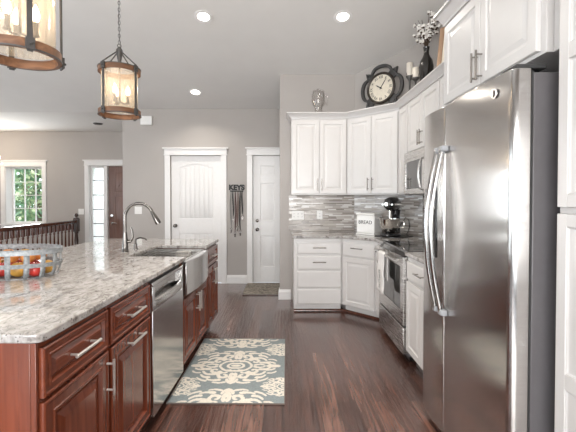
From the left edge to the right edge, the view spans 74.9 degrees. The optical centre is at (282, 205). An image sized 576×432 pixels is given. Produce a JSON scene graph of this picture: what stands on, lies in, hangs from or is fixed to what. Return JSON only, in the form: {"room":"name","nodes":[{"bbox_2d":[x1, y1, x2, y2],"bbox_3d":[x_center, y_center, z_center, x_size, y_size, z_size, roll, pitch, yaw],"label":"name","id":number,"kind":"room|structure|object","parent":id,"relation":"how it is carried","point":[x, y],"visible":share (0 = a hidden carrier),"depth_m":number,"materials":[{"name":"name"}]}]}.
{"room":"kitchen","nodes":[
{"label":"kitchen","id":0,"kind":"room"},
{"bbox_2d":[0,132,122,250],"bbox_3d":[-4.715,-0.156,7.994,4.570,2.753,0.270,0,1,0],"label":"wall","id":1,"kind":"structure","parent":0,"point":[64,153],"depth_m":7.84,"materials":[{"name":"paint"}]},
{"bbox_2d":[0,160,46,228],"bbox_3d":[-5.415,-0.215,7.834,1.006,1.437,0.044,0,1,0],"label":"trim","id":2,"kind":"structure","parent":1,"relation":"attached to","point":[42,163],"depth_m":7.83,"materials":[{"name":"white paint"}]},
{"bbox_2d":[12,168,41,222],"bbox_3d":[-5.415,-0.211,8.063,0.762,1.192,0.050,0,1,0],"label":"window","id":3,"kind":"structure","parent":1,"relation":"in","point":[13,169],"depth_m":8.05,"materials":[{"name":"white paint"}]},
{"bbox_2d":[78,209,83,213],"bbox_3d":[-4.220,0.138,7.859,0.115,0.118,0.009,0,1,0],"label":"light switch","id":4,"kind":"object","parent":1,"relation":"attached to","point":[80,211],"visible":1,"depth_m":7.86,"materials":[{"name":"white plastic"}]},
{"bbox_2d":[89,166,95,241],"bbox_3d":[-3.400,0.171,7.995,1.298,1.980,0.259,0,1,0],"label":"trim","id":5,"kind":"structure","parent":1,"relation":"attached to","point":[89,166],"depth_m":8.06,"materials":[{"name":"white paint"}]},
{"bbox_2d":[91,166,104,240],"bbox_3d":[-3.889,0.173,7.939,0.300,1.976,0.050,0,1,0],"label":"window","id":6,"kind":"structure","parent":1,"relation":"in","point":[92,167],"depth_m":7.92,"materials":[{"name":"white paint"}]},
{"bbox_2d":[82,160,122,242],"bbox_3d":[-3.400,0.140,7.843,1.536,2.167,0.039,0,1,0],"label":"trim","id":7,"kind":"structure","parent":1,"relation":"attached to","point":[87,163],"depth_m":7.83,"materials":[{"name":"white paint"}]},
{"bbox_2d":[104,166,108,238],"bbox_3d":[-3.697,0.201,7.917,0.067,2.038,0.136,0,1,0],"label":"trim","id":8,"kind":"structure","parent":1,"relation":"attached to","point":[106,168],"depth_m":7.85,"materials":[{"name":"white paint"}]},
{"bbox_2d":[109,166,122,238],"bbox_3d":[-3.205,0.199,7.895,0.902,2.026,0.109,0,1,0],"label":"door","id":9,"kind":"structure","parent":1,"relation":"in","point":[115,172],"depth_m":7.90,"materials":[{"name":"brown wood"}]},
{"bbox_2d":[96,168,103,239],"bbox_3d":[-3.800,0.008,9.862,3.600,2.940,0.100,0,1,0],"label":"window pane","id":10,"kind":"structure","parent":0,"point":[99,171],"depth_m":9.81,"materials":[{"name":"clear glass"}]},
{"bbox_2d":[122,109,279,274],"bbox_3d":[-0.325,-0.136,6.054,4.450,2.780,0.130,0,1,0],"label":"wall","id":11,"kind":"structure","parent":0,"point":[234,129],"depth_m":5.97,"materials":[{"name":"paint"}]},
{"bbox_2d":[135,207,141,213],"bbox_3d":[-2.305,0.084,5.987,0.115,0.118,0.009,0,1,0],"label":"light switch","id":12,"kind":"object","parent":11,"relation":"attached to","point":[138,210],"visible":1,"depth_m":5.99,"materials":[{"name":"white plastic"}]},
{"bbox_2d":[140,116,152,124],"bbox_3d":[-2.158,-1.336,5.944,0.184,0.140,0.046,0,1,0],"label":"box","id":13,"kind":"object","parent":11,"relation":"attached to","point":[145,120],"visible":0.9,"depth_m":5.92,"materials":[{"name":"white plastic"}]},
{"bbox_2d":[162,147,227,283],"bbox_3d":[-1.389,0.172,5.973,1.043,2.167,0.039,0,1,0],"label":"trim","id":14,"kind":"structure","parent":11,"relation":"attached to","point":[168,151],"depth_m":5.97,"materials":[{"name":"white paint"}]},
{"bbox_2d":[171,156,220,282],"bbox_3d":[-1.389,0.231,6.017,0.799,2.032,0.114,0,1,0],"label":"door","id":15,"kind":"structure","parent":11,"relation":"in","point":[195,180],"depth_m":6.03,"materials":[{"name":"white paint"}]},
{"bbox_2d":[227,275,246,283],"bbox_3d":[-0.735,1.185,6.003,0.321,0.136,0.016,0,1,0],"label":"baseboard","id":16,"kind":"structure","parent":11,"relation":"attached to","point":[231,279],"depth_m":6.00,"materials":[{"name":"white paint"}]},
{"bbox_2d":[229,185,244,191],"bbox_3d":[-0.735,-0.269,5.968,0.248,0.114,0.036,0,1,0],"label":"key rack","id":17,"kind":"object","parent":11,"relation":"attached to","point":[239,186],"visible":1,"depth_m":5.97,"materials":[{"name":"black metal"}]},
{"bbox_2d":[230,193,231,232],"bbox_3d":[-0.824,0.116,5.961,0.040,0.660,0.016,0,1,0],"label":"lanyard","id":18,"kind":"object","parent":17,"relation":"hanging from","point":[230,193],"visible":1,"depth_m":5.96,"materials":[{"name":"grey fabric"}]},
{"bbox_2d":[232,192,233,221],"bbox_3d":[-0.789,0.026,5.960,0.033,0.480,0.016,0,1,0],"label":"lanyard","id":19,"kind":"object","parent":17,"relation":"hanging from","point":[232,192],"visible":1,"depth_m":5.96,"materials":[{"name":"grey fabric"}]},
{"bbox_2d":[234,192,236,236],"bbox_3d":[-0.757,0.146,5.962,0.040,0.720,0.016,0,1,0],"label":"lanyard","id":20,"kind":"object","parent":17,"relation":"hanging from","point":[235,192],"visible":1,"depth_m":5.96,"materials":[{"name":"grey fabric"}]},
{"bbox_2d":[236,193,238,228],"bbox_3d":[-0.721,0.101,5.961,0.035,0.630,0.016,0,1,0],"label":"lanyard","id":21,"kind":"object","parent":17,"relation":"hanging from","point":[237,193],"visible":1,"depth_m":5.96,"materials":[{"name":"black fabric"}]},
{"bbox_2d":[239,192,240,235],"bbox_3d":[-0.681,0.136,5.962,0.039,0.700,0.016,0,1,0],"label":"lanyard","id":22,"kind":"object","parent":17,"relation":"hanging from","point":[240,192],"visible":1,"depth_m":5.96,"materials":[{"name":"grey fabric"}]},
{"bbox_2d":[241,193,242,217],"bbox_3d":[-0.644,0.011,5.960,0.037,0.451,0.016,0,1,0],"label":"lanyard","id":23,"kind":"object","parent":17,"relation":"hanging from","point":[241,193],"visible":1,"depth_m":5.95,"materials":[{"name":"grey fabric"}]},
{"bbox_2d":[245,147,279,282],"bbox_3d":[-0.077,0.172,5.973,1.050,2.167,0.039,0,1,0],"label":"trim","id":24,"kind":"structure","parent":11,"relation":"attached to","point":[251,151],"depth_m":5.97,"materials":[{"name":"white paint"}]},
{"bbox_2d":[253,156,279,282],"bbox_3d":[-0.077,0.231,6.017,0.806,2.032,0.114,0,1,0],"label":"door","id":25,"kind":"structure","parent":11,"relation":"in","point":[266,169],"depth_m":6.03,"materials":[{"name":"white paint"}]},
{"bbox_2d":[0,0,446,131],"bbox_3d":[-2.600,-2.185,2.392,9.100,1.498,11.160,0,1,0],"label":"ceiling","id":26,"kind":"structure","parent":0,"point":[237,59],"depth_m":4.53,"materials":[{"name":"paint"}]},
{"bbox_2d":[0,10,3,20],"bbox_3d":[-2.900,-1.978,3.950,0.195,0.052,0.190,0,1,5],"label":"recessed light","id":27,"kind":"object","parent":26,"relation":"in","point":[1,11],"visible":0.2,"depth_m":3.93,"materials":[{"name":"white paint"}]},
{"bbox_2d":[0,0,65,70],"bbox_3d":[-1.180,-1.567,1.673,0.331,1.841,0.331,0,1,-2],"label":"pendant lantern","id":28,"kind":"object","parent":26,"relation":"hanging from","point":[12,17],"visible":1,"depth_m":1.69,"materials":[{"name":"brown wood"}]},
{"bbox_2d":[97,1,140,120],"bbox_3d":[-1.335,-1.444,3.065,0.331,1.452,0.331,0,1,-23],"label":"pendant lantern","id":29,"kind":"object","parent":26,"relation":"hanging from","point":[101,67],"visible":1,"depth_m":3.02,"materials":[{"name":"brown wood"}]},
{"bbox_2d":[188,89,201,95],"bbox_3d":[-1.270,-1.637,5.451,0.195,0.052,0.190,0,1,5],"label":"recessed light","id":30,"kind":"object","parent":26,"relation":"in","point":[196,92],"visible":1,"depth_m":5.45,"materials":[{"name":"white paint"}]},
{"bbox_2d":[194,10,212,22],"bbox_3d":[-0.835,-1.978,3.950,0.195,0.052,0.190,0,1,5],"label":"recessed light","id":31,"kind":"object","parent":26,"relation":"in","point":[202,16],"visible":1,"depth_m":3.95,"materials":[{"name":"white paint"}]},
{"bbox_2d":[333,10,351,22],"bbox_3d":[0.628,-1.978,3.950,0.195,0.052,0.190,0,1,5],"label":"recessed light","id":32,"kind":"object","parent":26,"relation":"in","point":[342,16],"visible":1,"depth_m":3.95,"materials":[{"name":"white paint"}]},
{"bbox_2d":[140,282,441,431],"bbox_3d":[-2.600,1.377,2.454,9.100,0.120,11.160,0,1,0],"label":"floor","id":33,"kind":"structure","parent":0,"point":[344,372],"depth_m":2.84,"materials":[{"name":"brown wood"}]},
{"bbox_2d":[0,213,79,250],"bbox_3d":[-4.000,0.722,5.724,0.104,1.074,3.221,0,1,0],"label":"stair railing","id":34,"kind":"object","parent":33,"relation":"on","point":[73,225],"visible":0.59,"depth_m":6.33,"materials":[{"name":"red wood"}]},
{"bbox_2d":[36,307,115,431],"bbox_3d":[-1.069,0.890,1.469,0.658,0.887,0.449,0,1,2],"label":"base cabinet","id":35,"kind":"object","parent":33,"relation":"on","point":[73,389],"visible":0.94,"depth_m":1.43,"materials":[{"name":"brown wood"}]},
{"bbox_2d":[0,343,37,431],"bbox_3d":[-1.304,0.894,1.247,1.000,0.887,0.008,0,1,2],"label":"end panel","id":36,"kind":"object","parent":35,"relation":"attached to","point":[18,362],"visible":1,"depth_m":1.23,"materials":[{"name":"brown wood"}]},
{"bbox_2d":[105,282,150,431],"bbox_3d":[-1.056,0.882,1.944,0.658,0.887,0.496,0,1,2],"label":"base cabinet","id":37,"kind":"object","parent":33,"relation":"on","point":[128,316],"visible":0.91,"depth_m":1.90,"materials":[{"name":"brown wood"}]},
{"bbox_2d":[148,264,182,417],"bbox_3d":[-1.029,0.873,2.498,0.639,0.883,0.598,0,1,2],"label":"dishwasher","id":38,"kind":"object","parent":33,"relation":"on","point":[166,290],"visible":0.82,"depth_m":2.42,"materials":[{"name":"metal"}]},
{"bbox_2d":[143,248,206,364],"bbox_3d":[-1.020,0.860,3.202,0.658,0.887,0.792,0,1,2],"label":"base cabinet","id":39,"kind":"object","parent":33,"relation":"on","point":[194,303],"visible":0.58,"depth_m":3.13,"materials":[{"name":"brown wood"}]},
{"bbox_2d":[0,238,218,343],"bbox_3d":[-1.372,0.408,2.680,1.262,0.030,2.900,0,1,2],"label":"countertop","id":40,"kind":"structure","parent":39,"relation":"on","point":[93,275],"depth_m":1.92,"materials":[{"name":"stone"}]},
{"bbox_2d":[0,244,62,279],"bbox_3d":[-1.558,0.321,2.146,0.578,0.162,0.335,0,1,0],"label":"fruit basket","id":41,"kind":"object","parent":40,"relation":"on","point":[44,249],"visible":0.89,"depth_m":2.06,"materials":[{"name":"metal"}]},
{"bbox_2d":[0,260,4,276],"bbox_3d":[-1.561,0.353,2.091,0.089,0.090,0.089,0,1,-2],"label":"apple","id":42,"kind":"object","parent":41,"relation":"in","point":[2,262],"visible":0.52,"depth_m":2.06,"materials":[{"name":"red food"}]},
{"bbox_2d":[10,261,22,276],"bbox_3d":[-1.470,0.353,2.091,0.089,0.090,0.089,1,1,42],"label":"apple","id":43,"kind":"object","parent":41,"relation":"in","point":[14,272],"visible":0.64,"depth_m":2.06,"materials":[{"name":"yellow food"}]},
{"bbox_2d":[10,250,18,262],"bbox_3d":[-1.512,0.285,2.095,0.072,0.073,0.072,1,1,31],"label":"peach","id":44,"kind":"object","parent":43,"relation":"on","point":[13,259],"visible":0.4,"depth_m":2.08,"materials":[{"name":"orange food"}]},
{"bbox_2d":[20,255,35,261],"bbox_3d":[-1.420,0.285,2.095,0.072,0.073,0.072,-1,1,-43],"label":"peach","id":45,"kind":"object","parent":41,"relation":"in","point":[32,258],"visible":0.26,"depth_m":2.08,"materials":[{"name":"orange food"}]},
{"bbox_2d":[29,261,39,276],"bbox_3d":[-1.380,0.355,2.101,0.085,0.086,0.085,0,1,-3],"label":"apple","id":46,"kind":"object","parent":41,"relation":"in","point":[34,272],"visible":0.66,"depth_m":2.07,"materials":[{"name":"red food"}]},
{"bbox_2d":[45,260,52,272],"bbox_3d":[-1.380,0.354,2.192,0.085,0.086,0.085,1,1,29],"label":"apple","id":47,"kind":"object","parent":41,"relation":"in","point":[47,269],"visible":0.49,"depth_m":2.17,"materials":[{"name":"yellow food"}]},
{"bbox_2d":[133,237,146,248],"bbox_3d":[-1.248,0.330,3.285,0.124,0.105,0.042,0,1,2],"label":"soap pump","id":48,"kind":"object","parent":40,"relation":"on","point":[135,242],"visible":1,"depth_m":3.28,"materials":[{"name":"silver metal"}]},
{"bbox_2d":[121,202,160,251],"bbox_3d":[-1.167,0.179,3.095,0.330,0.412,0.060,0,1,2],"label":"faucet","id":49,"kind":"object","parent":40,"relation":"on","point":[125,241],"visible":1,"depth_m":3.08,"materials":[{"name":"silver metal"}]},
{"bbox_2d":[135,249,207,294],"bbox_3d":[-0.943,0.547,3.194,0.517,0.258,0.712,0,1,2],"label":"sink","id":50,"kind":"object","parent":40,"relation":"in","point":[195,267],"visible":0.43,"depth_m":3.13,"materials":[{"name":"metal"}]},
{"bbox_2d":[135,249,203,264],"bbox_3d":[-0.974,0.534,3.195,0.456,0.232,0.664,0,1,2],"label":"basin","id":51,"kind":"object","parent":50,"relation":"in","point":[156,252],"depth_m":3.51,"materials":[{"name":"metal"}]},
{"bbox_2d":[176,251,190,257],"bbox_3d":[-0.919,0.464,3.474,0.128,0.078,0.063,0,1,2],"label":"sink caddy","id":52,"kind":"object","parent":50,"relation":"in","point":[178,252],"visible":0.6,"depth_m":3.44,"materials":[{"name":"silver metal"}]},
{"bbox_2d":[206,243,217,327],"bbox_3d":[-1.002,0.849,3.849,0.658,0.887,0.494,0,1,2],"label":"base cabinet","id":53,"kind":"object","parent":33,"relation":"on","point":[212,279],"visible":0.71,"depth_m":3.82,"materials":[{"name":"brown wood"}]},
{"bbox_2d":[166,338,284,404],"bbox_3d":[-0.375,1.302,3.053,0.783,0.008,1.143,0,1,1],"label":"kitchen rug","id":54,"kind":"object","parent":33,"relation":"on","point":[221,371],"visible":1,"depth_m":2.89,"materials":[{"name":"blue fabric"}]},
{"bbox_2d":[242,283,279,294],"bbox_3d":[-0.150,1.255,5.643,0.840,0.012,0.748,0,1,0],"label":"door mat","id":55,"kind":"object","parent":33,"relation":"on","point":[251,288],"visible":0.52,"depth_m":5.57,"materials":[{"name":"brown fabric"}]},
{"bbox_2d":[293,238,341,308],"bbox_3d":[0.414,0.833,4.729,0.568,0.887,0.642,0,1,0],"label":"base cabinet","id":56,"kind":"object","parent":33,"relation":"on","point":[317,262],"visible":0.97,"depth_m":4.45,"materials":[{"name":"white paint"}]},
{"bbox_2d":[294,309,378,319],"bbox_3d":[0.705,1.269,4.363,1.164,0.026,0.336,1,1,33],"label":"trim","id":57,"kind":"structure","parent":33,"relation":"on","point":[345,310],"depth_m":4.53,"materials":[{"name":"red wood"}]},
{"bbox_2d":[341,239,378,317],"bbox_3d":[1.059,0.837,4.485,0.650,0.887,1.299,-1,1,-45],"label":"base cabinet","id":58,"kind":"object","parent":33,"relation":"on","point":[359,260],"visible":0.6,"depth_m":4.28,"materials":[{"name":"white paint"}]},
{"bbox_2d":[291,231,423,243],"bbox_3d":[0.868,0.377,4.465,1.520,0.030,1.144,0,1,0],"label":"countertop","id":59,"kind":"structure","parent":58,"relation":"on","point":[295,234],"depth_m":4.43,"materials":[{"name":"stone"}]},
{"bbox_2d":[356,213,382,234],"bbox_3d":[1.069,0.228,4.613,0.281,0.262,0.202,1,1,45],"label":"bread box","id":60,"kind":"object","parent":59,"relation":"on","point":[367,223],"visible":0.96,"depth_m":4.53,"materials":[{"name":"white ceramic"}]},
{"bbox_2d":[376,235,412,237],"bbox_3d":[1.286,0.360,4.367,0.290,0.006,0.335,-1,1,-45],"label":"mat","id":61,"kind":"object","parent":59,"relation":"on","point":[401,236],"visible":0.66,"depth_m":4.29,"materials":[{"name":"black"}]},
{"bbox_2d":[379,197,409,236],"bbox_3d":[1.292,0.132,4.362,0.299,0.450,0.393,1,1,40],"label":"stand mixer","id":62,"kind":"object","parent":61,"relation":"on","point":[391,227],"visible":1,"depth_m":4.27,"materials":[{"name":"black metal"}]},
{"bbox_2d":[379,218,404,232],"bbox_3d":[1.239,0.237,4.335,0.259,0.161,0.244,0,1,0],"label":"bowl","id":63,"kind":"object","parent":62,"relation":"on","point":[388,225],"depth_m":4.25,"materials":[{"name":"silver metal"}]},
{"bbox_2d":[375,243,380,315],"bbox_3d":[1.304,0.846,4.017,0.647,0.887,0.230,0,1,0],"label":"base cabinet","id":64,"kind":"object","parent":33,"relation":"on","point":[378,244],"visible":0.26,"depth_m":4.06,"materials":[{"name":"white paint"}]},
{"bbox_2d":[374,241,423,360],"bbox_3d":[1.274,0.836,3.507,0.683,0.921,0.776,0,1,0],"label":"range","id":65,"kind":"object","parent":33,"relation":"on","point":[392,307],"visible":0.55,"depth_m":3.36,"materials":[{"name":"metal"}]},
{"bbox_2d":[376,250,387,294],"bbox_3d":[0.937,0.631,3.556,0.056,0.385,0.212,0,1,0],"label":"dish towel","id":66,"kind":"object","parent":65,"relation":"hanging from","point":[382,267],"visible":0.93,"depth_m":3.52,"materials":[{"name":"white fabric"}]},
{"bbox_2d":[383,241,423,251],"bbox_3d":[1.325,0.388,3.499,0.580,0.022,0.776,0,1,0],"label":"cooktop","id":67,"kind":"object","parent":65,"relation":"in","point":[398,246],"depth_m":3.50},
{"bbox_2d":[406,257,423,369],"bbox_3d":[1.302,0.867,2.767,0.652,0.887,0.690,0,1,0],"label":"base cabinet","id":68,"kind":"object","parent":33,"relation":"on","point":[414,285],"visible":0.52,"depth_m":2.89,"materials":[{"name":"white paint"}]},
{"bbox_2d":[405,252,423,263],"bbox_3d":[1.315,0.407,2.756,0.625,0.030,0.687,0,1,0],"label":"countertop","id":69,"kind":"structure","parent":68,"relation":"on","point":[418,256],"depth_m":2.91,"materials":[{"name":"stone"}]},
{"bbox_2d":[423,64,559,431],"bbox_3d":[1.206,0.378,1.928,0.834,1.872,0.923,0,1,0],"label":"refrigerator","id":70,"kind":"object","parent":33,"relation":"on","point":[491,210],"visible":1,"depth_m":1.56,"materials":[{"name":"metal"}]},
{"bbox_2d":[554,0,575,431],"bbox_3d":[1.321,0.108,0.954,0.615,2.469,0.900,0,1,0],"label":"pantry cabinet","id":71,"kind":"object","parent":33,"relation":"on","point":[565,350],"visible":1,"depth_m":1.35,"materials":[{"name":"white paint"}]},
{"bbox_2d":[554,0,559,50],"bbox_3d":[1.344,0.109,1.445,0.568,2.448,0.074,0,1,0],"label":"trim","id":72,"kind":"structure","parent":71,"relation":"attached to","point":[557,2],"depth_m":1.45,"materials":[{"name":"white paint"}]},
{"bbox_2d":[280,74,354,299],"bbox_3d":[0.457,-0.236,5.097,1.002,3.014,0.120,0,1,0],"label":"wall","id":73,"kind":"structure","parent":0,"point":[298,92],"depth_m":5.02,"materials":[{"name":"paint"}]},
{"bbox_2d":[278,287,290,299],"bbox_3d":[0.021,1.201,5.112,0.165,0.136,0.135,0,1,0],"label":"baseboard","id":74,"kind":"structure","parent":73,"relation":"attached to","point":[283,294],"depth_m":5.04,"materials":[{"name":"white paint"}]},
{"bbox_2d":[291,119,346,194],"bbox_3d":[0.451,-0.626,4.834,0.694,0.996,0.382,0,1,0],"label":"upper cabinet","id":75,"kind":"object","parent":73,"relation":"attached to","point":[318,146],"visible":0.97,"depth_m":4.68,"materials":[{"name":"white paint"}]},
{"bbox_2d":[355,43,424,235],"bbox_3d":[1.338,-0.313,4.740,0.955,3.180,0.120,1,1,45],"label":"wall","id":76,"kind":"structure","parent":0,"point":[414,54],"depth_m":4.58,"materials":[{"name":"paint"}]},
{"bbox_2d":[347,109,399,194],"bbox_3d":[1.151,-0.622,4.547,0.396,0.996,1.166,-1,1,-45],"label":"upper cabinet","id":77,"kind":"object","parent":76,"relation":"attached to","point":[372,139],"visible":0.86,"depth_m":4.41,"materials":[{"name":"white paint"}]},
{"bbox_2d":[286,61,443,123],"bbox_3d":[0.967,-1.097,3.859,0.898,0.070,2.912,-1,1,-28],"label":"crown molding","id":78,"kind":"structure","parent":77,"relation":"attached to","point":[437,73],"depth_m":4.30,"materials":[{"name":"white paint"}]},
{"bbox_2d":[361,64,403,107],"bbox_3d":[1.219,-1.416,4.605,0.574,0.592,0.111,1,1,45],"label":"wall clock","id":79,"kind":"object","parent":77,"relation":"on","point":[381,86],"visible":0.92,"depth_m":4.56,"materials":[{"name":"brown metal"}]},
{"bbox_2d":[406,73,411,89],"bbox_3d":[1.452,-1.314,4.313,0.094,0.396,0.094,0,1,0],"label":"candle holder","id":80,"kind":"object","parent":77,"relation":"on","point":[409,77],"visible":0.34,"depth_m":4.30,"materials":[{"name":"metal"}]},
{"bbox_2d":[406,62,412,75],"bbox_3d":[1.452,-1.556,4.309,0.072,0.156,0.072,0,1,0],"label":"pillar candle","id":81,"kind":"object","parent":80,"relation":"on","point":[409,65],"visible":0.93,"depth_m":4.28,"materials":[{"name":"beige wax"}]},
{"bbox_2d":[428,21,442,68],"bbox_3d":[1.703,-0.717,0.670,0.140,4.131,7.365,0,1,0],"label":"wall","id":82,"kind":"structure","parent":0,"point":[434,43],"depth_m":4.05,"materials":[{"name":"paint"}]},
{"bbox_2d":[289,195,423,236],"bbox_3d":[1.280,0.129,3.977,1.000,0.482,3.053,-1,1,-30],"label":"backsplash","id":83,"kind":"structure","parent":82,"relation":"attached to","point":[339,212],"depth_m":5.03,"materials":[{"name":"tile"}]},
{"bbox_2d":[292,211,303,219],"bbox_3d":[0.201,0.137,5.027,0.160,0.118,0.008,0,1,0],"label":"wall outlet","id":84,"kind":"object","parent":83,"relation":"attached to","point":[296,215],"visible":1,"depth_m":5.02,"materials":[{"name":"white plastic"}]},
{"bbox_2d":[317,210,321,218],"bbox_3d":[0.490,0.130,5.027,0.075,0.118,0.008,0,1,0],"label":"wall outlet","id":85,"kind":"object","parent":83,"relation":"attached to","point":[319,212],"visible":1,"depth_m":5.02,"materials":[{"name":"white plastic"}]},
{"bbox_2d":[399,102,423,194],"bbox_3d":[1.456,-0.613,4.036,0.345,0.996,0.322,0,1,0],"label":"upper cabinet","id":86,"kind":"object","parent":82,"relation":"attached to","point":[403,112],"visible":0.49,"depth_m":4.04,"materials":[{"name":"white paint"}]},
{"bbox_2d":[412,74,419,84],"bbox_3d":[1.452,-1.269,4.119,0.094,0.314,0.094,0,1,0],"label":"candle holder","id":87,"kind":"object","parent":86,"relation":"on","point":[415,79],"visible":0.4,"depth_m":4.10,"materials":[{"name":"metal"}]},
{"bbox_2d":[412,67,418,76],"bbox_3d":[1.452,-1.451,4.115,0.072,0.116,0.072,0,1,0],"label":"pillar candle","id":88,"kind":"object","parent":87,"relation":"on","point":[415,70],"visible":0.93,"depth_m":4.08,"materials":[{"name":"beige wax"}]},
{"bbox_2d":[404,147,424,193],"bbox_3d":[1.408,-0.312,3.487,0.434,0.418,0.776,0,1,0],"label":"microwave","id":89,"kind":"object","parent":82,"relation":"attached to","point":[413,160],"visible":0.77,"depth_m":3.58,"materials":[{"name":"metal"}]},
{"bbox_2d":[408,77,441,151],"bbox_3d":[1.437,-0.812,3.479,0.382,0.578,0.782,0,1,0],"label":"upper cabinet","id":90,"kind":"object","parent":82,"relation":"attached to","point":[427,102],"visible":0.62,"depth_m":3.49,"materials":[{"name":"white paint"}]},
{"bbox_2d":[419,46,433,80],"bbox_3d":[1.462,-1.358,3.837,0.146,0.500,0.146,0,1,0],"label":"vase","id":91,"kind":"object","parent":90,"relation":"on","point":[426,65],"visible":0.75,"depth_m":3.79,"materials":[{"name":"black ceramic"}]},
{"bbox_2d":[412,10,441,45],"bbox_3d":[1.451,-1.783,3.824,0.300,0.351,0.274,1,1,44],"label":"stems","id":92,"kind":"object","parent":91,"relation":"in","point":[425,35],"visible":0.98,"depth_m":3.78,"materials":[{"name":"white plant"}]},
{"bbox_2d":[436,27,444,66],"bbox_3d":[1.555,-1.393,3.452,0.106,0.581,0.300,-1,1,-32],"label":"framed board","id":93,"kind":"object","parent":90,"relation":"on","point":[440,58],"visible":0.11,"depth_m":3.56,"materials":[{"name":"beige wood"}]},
{"bbox_2d":[440,76,445,108],"bbox_3d":[1.437,-0.590,2.743,0.382,0.996,0.694,0,1,0],"label":"upper cabinet","id":94,"kind":"object","parent":82,"relation":"attached to","point":[442,105],"visible":0.02,"depth_m":3.03,"materials":[{"name":"white paint"}]},
{"bbox_2d":[444,0,558,105],"bbox_3d":[1.302,-0.876,1.927,0.652,0.535,0.916,0,1,0],"label":"upper cabinet","id":95,"kind":"object","parent":82,"relation":"attached to","point":[485,39],"visible":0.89,"depth_m":1.82,"materials":[{"name":"white paint"}]},
{"bbox_2d":[433,0,469,26],"bbox_3d":[1.302,-1.159,1.480,0.655,0.083,1.920,0,1,0],"label":"crown molding","id":96,"kind":"structure","parent":95,"relation":"on","point":[450,9],"depth_m":2.27,"materials":[{"name":"white paint"}]},
{"label":"outside","id":97,"kind":"structure","parent":0,"visible":0},
{"bbox_3d":[-4.000,1.315,24.097,52.000,0.150,31.860,0,1,0],"label":"ground","id":98,"kind":"structure","parent":97,"visible":0},
{"bbox_2d":[15,169,41,220],"bbox_3d":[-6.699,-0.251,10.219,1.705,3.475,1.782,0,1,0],"label":"tree","id":99,"kind":"object","parent":98,"relation":"on","point":[30,178],"visible":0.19,"depth_m":9.87,"materials":[{"name":"green plant"}]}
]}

